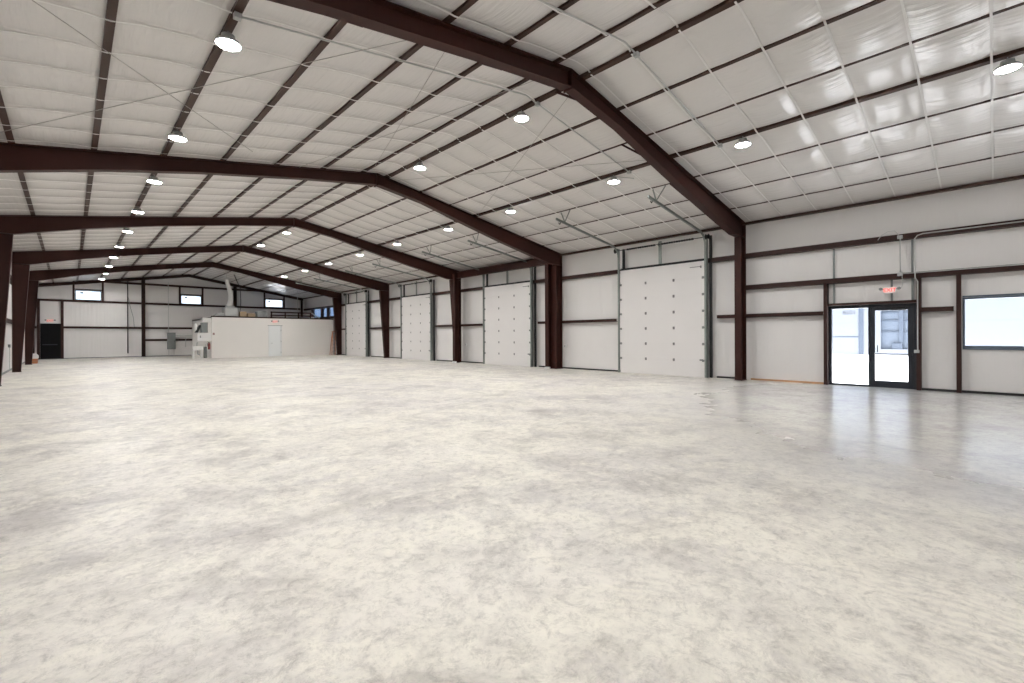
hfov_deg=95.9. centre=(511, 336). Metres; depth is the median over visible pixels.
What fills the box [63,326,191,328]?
beam
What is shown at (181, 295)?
window
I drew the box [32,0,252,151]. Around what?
rod
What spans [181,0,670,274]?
roof purlin
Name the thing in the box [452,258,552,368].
portal
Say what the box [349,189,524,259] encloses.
strap
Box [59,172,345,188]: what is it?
strap
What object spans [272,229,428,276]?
strap
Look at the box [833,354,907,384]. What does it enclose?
ground
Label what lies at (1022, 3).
roof purlin
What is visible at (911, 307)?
door
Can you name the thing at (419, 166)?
lamp
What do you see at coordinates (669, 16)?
strap
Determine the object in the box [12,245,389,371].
frame
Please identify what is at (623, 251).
wall post
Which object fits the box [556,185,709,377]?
door
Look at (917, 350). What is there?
conduit
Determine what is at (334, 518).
floor
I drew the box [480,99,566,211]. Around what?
rod
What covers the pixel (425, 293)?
door frame
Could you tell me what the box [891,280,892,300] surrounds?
strut
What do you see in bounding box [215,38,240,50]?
diffuser
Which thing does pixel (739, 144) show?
diffuser
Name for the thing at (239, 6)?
roof purlin
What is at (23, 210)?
strap
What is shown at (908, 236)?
wall girt
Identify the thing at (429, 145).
strap
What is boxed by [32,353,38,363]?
bucket
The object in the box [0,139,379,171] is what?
strap
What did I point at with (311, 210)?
strap
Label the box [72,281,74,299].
wall post
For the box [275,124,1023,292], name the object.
roof purlin
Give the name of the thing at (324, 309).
window
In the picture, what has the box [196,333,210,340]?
upper cabinet
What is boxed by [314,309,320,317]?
window
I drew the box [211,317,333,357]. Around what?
wall
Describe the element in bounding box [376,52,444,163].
rod
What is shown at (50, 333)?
door
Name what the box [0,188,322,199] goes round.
strap
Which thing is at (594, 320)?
wall girt
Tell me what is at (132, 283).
beam
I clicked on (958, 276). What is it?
wall post
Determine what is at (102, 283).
wall post
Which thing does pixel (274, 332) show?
door
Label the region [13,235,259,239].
strap
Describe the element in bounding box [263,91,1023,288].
roof purlin
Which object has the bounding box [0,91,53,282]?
purlin
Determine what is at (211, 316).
trim
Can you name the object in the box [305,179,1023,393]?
wall
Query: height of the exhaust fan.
1.050 m
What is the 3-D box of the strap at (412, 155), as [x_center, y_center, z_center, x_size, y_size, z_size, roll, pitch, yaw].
[0.425,-4.439,16.362,9.185,1.532,0.032,0,0,-44]
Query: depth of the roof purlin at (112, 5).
7.37 m
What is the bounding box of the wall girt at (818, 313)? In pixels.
[717,311,822,318]
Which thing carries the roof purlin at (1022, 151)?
attached to the frame at (382, 16)
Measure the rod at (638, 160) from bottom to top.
0.538 m
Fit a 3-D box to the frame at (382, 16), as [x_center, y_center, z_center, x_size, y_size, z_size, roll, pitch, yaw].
[0.983,-1.869,9.260,17.830,6.630,0.757,0,0,-44]
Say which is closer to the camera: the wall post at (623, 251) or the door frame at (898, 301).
the door frame at (898, 301)
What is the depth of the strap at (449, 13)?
7.29 m
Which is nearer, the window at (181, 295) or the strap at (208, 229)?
the strap at (208, 229)
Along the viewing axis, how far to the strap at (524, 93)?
13.05 m
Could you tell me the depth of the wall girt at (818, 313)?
14.47 m
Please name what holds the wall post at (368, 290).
on the floor
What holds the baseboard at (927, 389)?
attached to the wall at (790, 347)
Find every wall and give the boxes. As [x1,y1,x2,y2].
[2,262,24,372]
[35,274,304,357]
[192,317,210,357]
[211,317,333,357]
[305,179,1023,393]
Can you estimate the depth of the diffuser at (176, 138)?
9.49 m
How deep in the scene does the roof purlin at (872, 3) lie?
9.16 m
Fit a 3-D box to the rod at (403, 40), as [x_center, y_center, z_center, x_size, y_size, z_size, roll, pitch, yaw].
[-5.342,-4.178,7.776,8.552,0.844,0.011,0,0,10]
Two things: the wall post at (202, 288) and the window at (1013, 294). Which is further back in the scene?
the wall post at (202, 288)
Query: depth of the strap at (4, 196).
13.99 m
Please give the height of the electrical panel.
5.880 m
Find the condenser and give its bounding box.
[254,311,266,316]
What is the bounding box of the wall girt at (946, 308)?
[920,306,953,311]
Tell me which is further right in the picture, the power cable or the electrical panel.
the power cable
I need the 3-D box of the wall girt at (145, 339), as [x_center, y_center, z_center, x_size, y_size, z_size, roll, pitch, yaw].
[-26.336,0.265,37.962,6.000,0.150,0.118,0,0,-44]
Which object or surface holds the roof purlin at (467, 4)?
attached to the wall frame at (142, 279)
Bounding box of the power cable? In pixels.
[234,275,240,310]
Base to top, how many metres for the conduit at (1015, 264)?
0.024 m
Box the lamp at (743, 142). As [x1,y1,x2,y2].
[735,138,750,147]
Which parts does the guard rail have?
rail, rail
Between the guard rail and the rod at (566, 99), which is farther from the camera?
the guard rail
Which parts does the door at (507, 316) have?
door, door, door, door, door, door, door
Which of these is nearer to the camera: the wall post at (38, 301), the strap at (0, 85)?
the strap at (0, 85)
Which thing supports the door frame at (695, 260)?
attached to the wall girt at (908, 236)
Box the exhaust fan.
[194,318,210,332]
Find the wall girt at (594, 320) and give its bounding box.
[538,319,617,323]
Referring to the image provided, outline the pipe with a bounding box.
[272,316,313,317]
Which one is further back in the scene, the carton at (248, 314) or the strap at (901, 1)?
the carton at (248, 314)
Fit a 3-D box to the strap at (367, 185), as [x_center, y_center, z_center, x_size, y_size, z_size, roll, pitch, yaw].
[-1.825,-4.430,18.715,9.185,1.532,0.032,0,0,-44]
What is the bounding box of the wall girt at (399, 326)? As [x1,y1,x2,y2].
[370,326,399,328]
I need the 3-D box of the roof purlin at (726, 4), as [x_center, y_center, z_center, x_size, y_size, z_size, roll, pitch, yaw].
[-9.631,-5.190,20.758,0.100,0.224,48.090,0,0,-44]
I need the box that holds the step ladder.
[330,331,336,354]
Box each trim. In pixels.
[211,316,332,319]
[751,378,823,383]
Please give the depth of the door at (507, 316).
23.13 m
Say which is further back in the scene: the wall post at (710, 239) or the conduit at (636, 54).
the wall post at (710, 239)
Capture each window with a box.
[75,290,101,300]
[181,295,201,304]
[265,299,282,307]
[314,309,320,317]
[323,308,326,316]
[329,307,333,316]
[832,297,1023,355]
[962,293,1023,349]
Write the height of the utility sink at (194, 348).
1.134 m
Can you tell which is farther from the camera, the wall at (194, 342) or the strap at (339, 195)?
the wall at (194, 342)
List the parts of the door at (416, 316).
door, door, door, door, door, door, door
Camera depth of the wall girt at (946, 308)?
11.84 m
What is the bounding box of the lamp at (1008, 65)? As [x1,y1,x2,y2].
[994,57,1021,74]
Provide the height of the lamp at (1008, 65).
0.206 m
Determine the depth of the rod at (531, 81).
10.50 m
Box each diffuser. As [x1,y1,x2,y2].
[148,180,160,183]
[169,136,186,141]
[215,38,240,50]
[515,116,527,121]
[736,142,749,147]
[994,64,1020,73]
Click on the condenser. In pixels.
(257, 313)
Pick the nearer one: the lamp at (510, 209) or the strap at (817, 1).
the strap at (817, 1)
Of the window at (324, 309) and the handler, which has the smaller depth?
the handler
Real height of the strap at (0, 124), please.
1.504 m
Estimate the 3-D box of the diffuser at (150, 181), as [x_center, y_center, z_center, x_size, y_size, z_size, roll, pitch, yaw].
[-9.392,-4.060,12.135,0.303,0.005,0.303,0,0,-44]
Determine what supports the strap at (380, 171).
attached to the ceiling
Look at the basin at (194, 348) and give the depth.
32.43 m
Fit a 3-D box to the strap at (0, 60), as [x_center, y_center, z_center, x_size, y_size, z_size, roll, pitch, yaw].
[-4.891,-4.430,8.747,9.025,1.504,0.032,0,0,-44]
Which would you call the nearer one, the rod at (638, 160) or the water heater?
the rod at (638, 160)
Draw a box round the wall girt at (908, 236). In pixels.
[304,219,1023,310]
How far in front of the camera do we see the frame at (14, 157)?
12.16 m
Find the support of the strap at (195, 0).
attached to the ceiling
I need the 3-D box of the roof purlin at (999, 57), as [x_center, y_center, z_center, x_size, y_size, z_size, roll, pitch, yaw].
[-6.991,-4.598,23.281,0.100,0.224,48.090,0,0,-44]
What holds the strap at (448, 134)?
attached to the ceiling
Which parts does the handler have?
access panel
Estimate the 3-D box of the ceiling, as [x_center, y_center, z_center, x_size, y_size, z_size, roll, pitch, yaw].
[-9.837,-4.423,20.565,18.250,1.563,48.200,0,0,-44]
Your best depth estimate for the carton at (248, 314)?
35.31 m
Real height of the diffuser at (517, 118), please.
0.005 m
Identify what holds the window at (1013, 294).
in the wall at (790, 347)
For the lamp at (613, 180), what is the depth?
12.94 m
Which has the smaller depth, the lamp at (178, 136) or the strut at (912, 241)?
the lamp at (178, 136)
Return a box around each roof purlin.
[212,0,885,278]
[229,2,1023,282]
[243,47,1023,285]
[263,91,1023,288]
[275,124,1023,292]
[289,151,1023,295]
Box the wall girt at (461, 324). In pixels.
[435,324,482,326]
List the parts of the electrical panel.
door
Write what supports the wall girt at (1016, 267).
attached to the frame at (382, 16)
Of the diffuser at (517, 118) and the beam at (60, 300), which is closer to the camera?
the diffuser at (517, 118)
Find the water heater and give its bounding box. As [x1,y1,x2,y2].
[204,345,206,357]
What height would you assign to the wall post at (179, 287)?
1.410 m
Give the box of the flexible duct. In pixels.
[225,272,232,305]
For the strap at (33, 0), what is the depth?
6.75 m
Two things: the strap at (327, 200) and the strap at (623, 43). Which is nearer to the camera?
the strap at (623, 43)
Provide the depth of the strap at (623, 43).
10.14 m
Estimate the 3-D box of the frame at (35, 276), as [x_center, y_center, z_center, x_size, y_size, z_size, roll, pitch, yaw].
[-20.600,-1.783,31.832,17.830,6.630,0.757,0,0,-44]
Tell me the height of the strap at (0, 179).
1.504 m
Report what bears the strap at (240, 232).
attached to the ceiling
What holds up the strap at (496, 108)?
attached to the ceiling
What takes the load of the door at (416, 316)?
on the floor
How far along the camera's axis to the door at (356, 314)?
35.45 m
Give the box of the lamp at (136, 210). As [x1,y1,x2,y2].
[132,207,143,213]
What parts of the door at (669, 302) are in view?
door, door, door, door, door, door, door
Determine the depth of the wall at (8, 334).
21.22 m
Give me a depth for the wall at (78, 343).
35.54 m
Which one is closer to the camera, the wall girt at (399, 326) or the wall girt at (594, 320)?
the wall girt at (594, 320)
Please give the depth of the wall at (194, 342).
36.09 m
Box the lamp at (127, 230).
[122,228,132,232]
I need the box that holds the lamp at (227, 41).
[215,31,240,51]
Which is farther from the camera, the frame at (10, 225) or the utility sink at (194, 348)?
the utility sink at (194, 348)
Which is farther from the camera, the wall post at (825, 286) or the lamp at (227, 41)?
the wall post at (825, 286)
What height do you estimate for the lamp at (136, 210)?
0.206 m
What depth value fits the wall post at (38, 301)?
31.86 m
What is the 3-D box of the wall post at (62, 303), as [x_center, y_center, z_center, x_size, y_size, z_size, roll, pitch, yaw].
[-31.831,-0.468,32.709,0.150,4.090,0.115,0,0,-44]
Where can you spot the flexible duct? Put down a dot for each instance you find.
(230, 293)
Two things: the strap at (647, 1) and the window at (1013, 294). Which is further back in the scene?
the window at (1013, 294)
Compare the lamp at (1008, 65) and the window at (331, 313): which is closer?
the lamp at (1008, 65)
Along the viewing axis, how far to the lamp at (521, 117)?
10.41 m
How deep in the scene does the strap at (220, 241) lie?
22.34 m
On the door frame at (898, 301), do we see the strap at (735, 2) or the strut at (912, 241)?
the strut at (912, 241)
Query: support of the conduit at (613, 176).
attached to the roof purlin at (999, 57)
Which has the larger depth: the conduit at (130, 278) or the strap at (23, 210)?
the conduit at (130, 278)
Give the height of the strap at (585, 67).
1.532 m
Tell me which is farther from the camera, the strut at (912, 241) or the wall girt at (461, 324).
the wall girt at (461, 324)
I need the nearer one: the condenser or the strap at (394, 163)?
the strap at (394, 163)
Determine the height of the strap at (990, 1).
1.532 m
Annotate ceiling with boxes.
[0,0,1023,297]
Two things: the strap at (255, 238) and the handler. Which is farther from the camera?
the handler
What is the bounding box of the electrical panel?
[167,282,175,348]
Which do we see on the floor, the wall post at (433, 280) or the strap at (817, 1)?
the wall post at (433, 280)
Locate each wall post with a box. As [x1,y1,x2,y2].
[37,300,39,358]
[61,301,63,358]
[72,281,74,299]
[102,283,103,300]
[179,287,180,303]
[202,288,203,304]
[368,290,368,356]
[433,280,434,360]
[534,267,536,366]
[622,249,624,268]
[709,235,712,377]
[823,283,828,384]
[916,276,921,389]
[956,274,961,392]
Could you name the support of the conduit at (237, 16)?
attached to the roof purlin at (726, 4)
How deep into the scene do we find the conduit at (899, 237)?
12.32 m
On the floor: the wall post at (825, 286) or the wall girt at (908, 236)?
the wall post at (825, 286)
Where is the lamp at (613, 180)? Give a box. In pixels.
[608,175,618,183]
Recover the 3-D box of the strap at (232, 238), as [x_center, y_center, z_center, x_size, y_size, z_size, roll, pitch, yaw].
[-16.716,-4.383,21.113,9.025,1.504,0.032,0,0,-44]
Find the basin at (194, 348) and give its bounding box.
[192,346,202,350]
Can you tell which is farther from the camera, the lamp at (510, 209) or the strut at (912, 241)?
the lamp at (510, 209)
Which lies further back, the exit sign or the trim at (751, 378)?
the trim at (751, 378)
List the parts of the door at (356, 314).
door, door, door, door, door, door, door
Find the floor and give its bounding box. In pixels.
[0,354,1023,682]
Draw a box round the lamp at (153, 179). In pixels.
[147,175,161,183]
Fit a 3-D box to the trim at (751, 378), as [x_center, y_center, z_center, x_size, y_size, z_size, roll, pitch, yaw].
[8.587,1.391,14.452,0.099,0.050,2.070,0,0,-44]
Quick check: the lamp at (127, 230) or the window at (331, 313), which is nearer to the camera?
the lamp at (127, 230)
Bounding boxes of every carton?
[239,311,246,316]
[247,313,254,316]
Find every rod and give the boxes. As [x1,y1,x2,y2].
[2,40,405,131]
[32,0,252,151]
[301,81,532,166]
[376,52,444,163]
[405,160,643,179]
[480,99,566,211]
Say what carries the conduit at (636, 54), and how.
attached to the roof purlin at (726, 4)
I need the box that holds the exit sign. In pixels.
[879,287,900,293]
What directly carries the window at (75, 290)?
in the wall at (78, 343)
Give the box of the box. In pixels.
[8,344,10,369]
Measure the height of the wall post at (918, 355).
2.990 m
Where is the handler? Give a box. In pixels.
[222,306,237,315]
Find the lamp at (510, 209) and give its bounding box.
[506,206,514,212]
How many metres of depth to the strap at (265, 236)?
26.61 m
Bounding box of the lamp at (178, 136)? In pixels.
[168,129,186,141]
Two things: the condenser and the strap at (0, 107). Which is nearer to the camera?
the strap at (0, 107)
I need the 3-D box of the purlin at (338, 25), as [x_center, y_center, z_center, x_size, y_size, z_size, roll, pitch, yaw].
[-12.931,-4.543,17.600,0.100,0.224,48.090,0,0,-44]
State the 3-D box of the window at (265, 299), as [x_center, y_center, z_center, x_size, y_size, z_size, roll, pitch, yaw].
[-21.830,-3.028,42.402,1.530,0.730,0.090,0,0,-44]
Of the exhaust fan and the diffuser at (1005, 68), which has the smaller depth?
the diffuser at (1005, 68)
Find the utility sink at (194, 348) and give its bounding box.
[192,346,202,358]
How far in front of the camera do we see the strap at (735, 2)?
8.79 m
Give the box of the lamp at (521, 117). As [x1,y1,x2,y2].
[515,110,527,121]
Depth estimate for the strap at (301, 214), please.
22.09 m
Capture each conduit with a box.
[127,278,134,352]
[233,11,630,173]
[493,176,633,212]
[538,0,722,147]
[897,235,902,275]
[903,264,1023,273]
[914,221,1023,352]
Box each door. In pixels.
[40,323,60,358]
[268,326,281,355]
[296,274,367,356]
[345,260,432,360]
[422,233,532,366]
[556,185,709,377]
[829,303,916,389]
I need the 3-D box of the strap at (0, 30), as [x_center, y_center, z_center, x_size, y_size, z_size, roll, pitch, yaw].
[-4.259,-4.433,8.086,9.025,1.504,0.032,0,0,-44]
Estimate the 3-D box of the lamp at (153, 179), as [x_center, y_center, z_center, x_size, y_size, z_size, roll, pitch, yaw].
[-9.392,-4.150,12.135,0.315,0.206,0.315,0,0,-44]
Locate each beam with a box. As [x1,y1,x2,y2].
[37,298,299,309]
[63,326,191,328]
[78,280,257,291]
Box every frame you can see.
[0,142,562,368]
[0,215,460,385]
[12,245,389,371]
[25,262,341,364]
[33,274,302,356]
[268,0,746,380]
[402,293,432,297]
[485,280,533,286]
[621,258,703,270]
[827,300,915,305]
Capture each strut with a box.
[302,175,1023,298]
[833,249,834,302]
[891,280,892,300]
[911,240,913,299]
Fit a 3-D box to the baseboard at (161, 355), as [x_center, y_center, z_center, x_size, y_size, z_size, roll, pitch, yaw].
[-29.106,1.536,35.351,7.620,0.060,0.059,0,0,-44]
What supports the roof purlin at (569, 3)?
attached to the frame at (382, 16)
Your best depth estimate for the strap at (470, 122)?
13.34 m
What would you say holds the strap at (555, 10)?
attached to the ceiling
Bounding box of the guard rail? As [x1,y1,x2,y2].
[270,311,318,317]
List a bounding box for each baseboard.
[64,355,190,358]
[336,354,1023,395]
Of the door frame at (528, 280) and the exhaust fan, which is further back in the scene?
the exhaust fan
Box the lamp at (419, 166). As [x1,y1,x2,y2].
[414,162,424,169]
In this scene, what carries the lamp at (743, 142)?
hanging from the roof purlin at (999, 57)
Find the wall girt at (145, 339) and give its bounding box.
[145,339,191,340]
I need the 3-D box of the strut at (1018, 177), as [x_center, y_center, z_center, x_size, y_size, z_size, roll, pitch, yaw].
[-3.398,-3.650,26.712,0.150,0.065,48.090,0,0,-44]
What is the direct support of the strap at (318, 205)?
attached to the ceiling
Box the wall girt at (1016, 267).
[746,263,1023,289]
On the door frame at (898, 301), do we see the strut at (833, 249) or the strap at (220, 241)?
the strut at (833, 249)
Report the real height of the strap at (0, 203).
1.504 m
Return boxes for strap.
[0,30,469,121]
[0,60,446,133]
[0,85,427,144]
[0,107,410,154]
[0,124,393,163]
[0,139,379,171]
[0,179,335,194]
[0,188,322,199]
[0,203,306,209]
[4,196,312,204]
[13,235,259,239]
[15,232,265,235]
[15,241,239,246]
[23,210,289,214]
[29,238,240,242]
[33,0,495,108]
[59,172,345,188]
[73,229,271,230]
[195,0,523,93]
[255,238,401,279]
[265,236,406,277]
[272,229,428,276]
[301,214,465,269]
[311,210,475,267]
[318,205,486,265]
[327,200,498,263]
[339,195,508,260]
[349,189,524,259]
[367,185,463,225]
[380,171,563,253]
[394,163,579,250]
[412,155,596,247]
[419,0,579,63]
[429,145,615,244]
[448,134,634,240]
[470,122,655,236]
[496,108,680,233]
[524,93,704,228]
[537,0,620,41]
[580,63,750,220]
[621,42,782,215]
[644,0,668,15]
[668,15,816,209]
[734,1,854,203]
[815,0,895,196]
[900,0,941,188]
[989,0,993,179]
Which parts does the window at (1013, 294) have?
sill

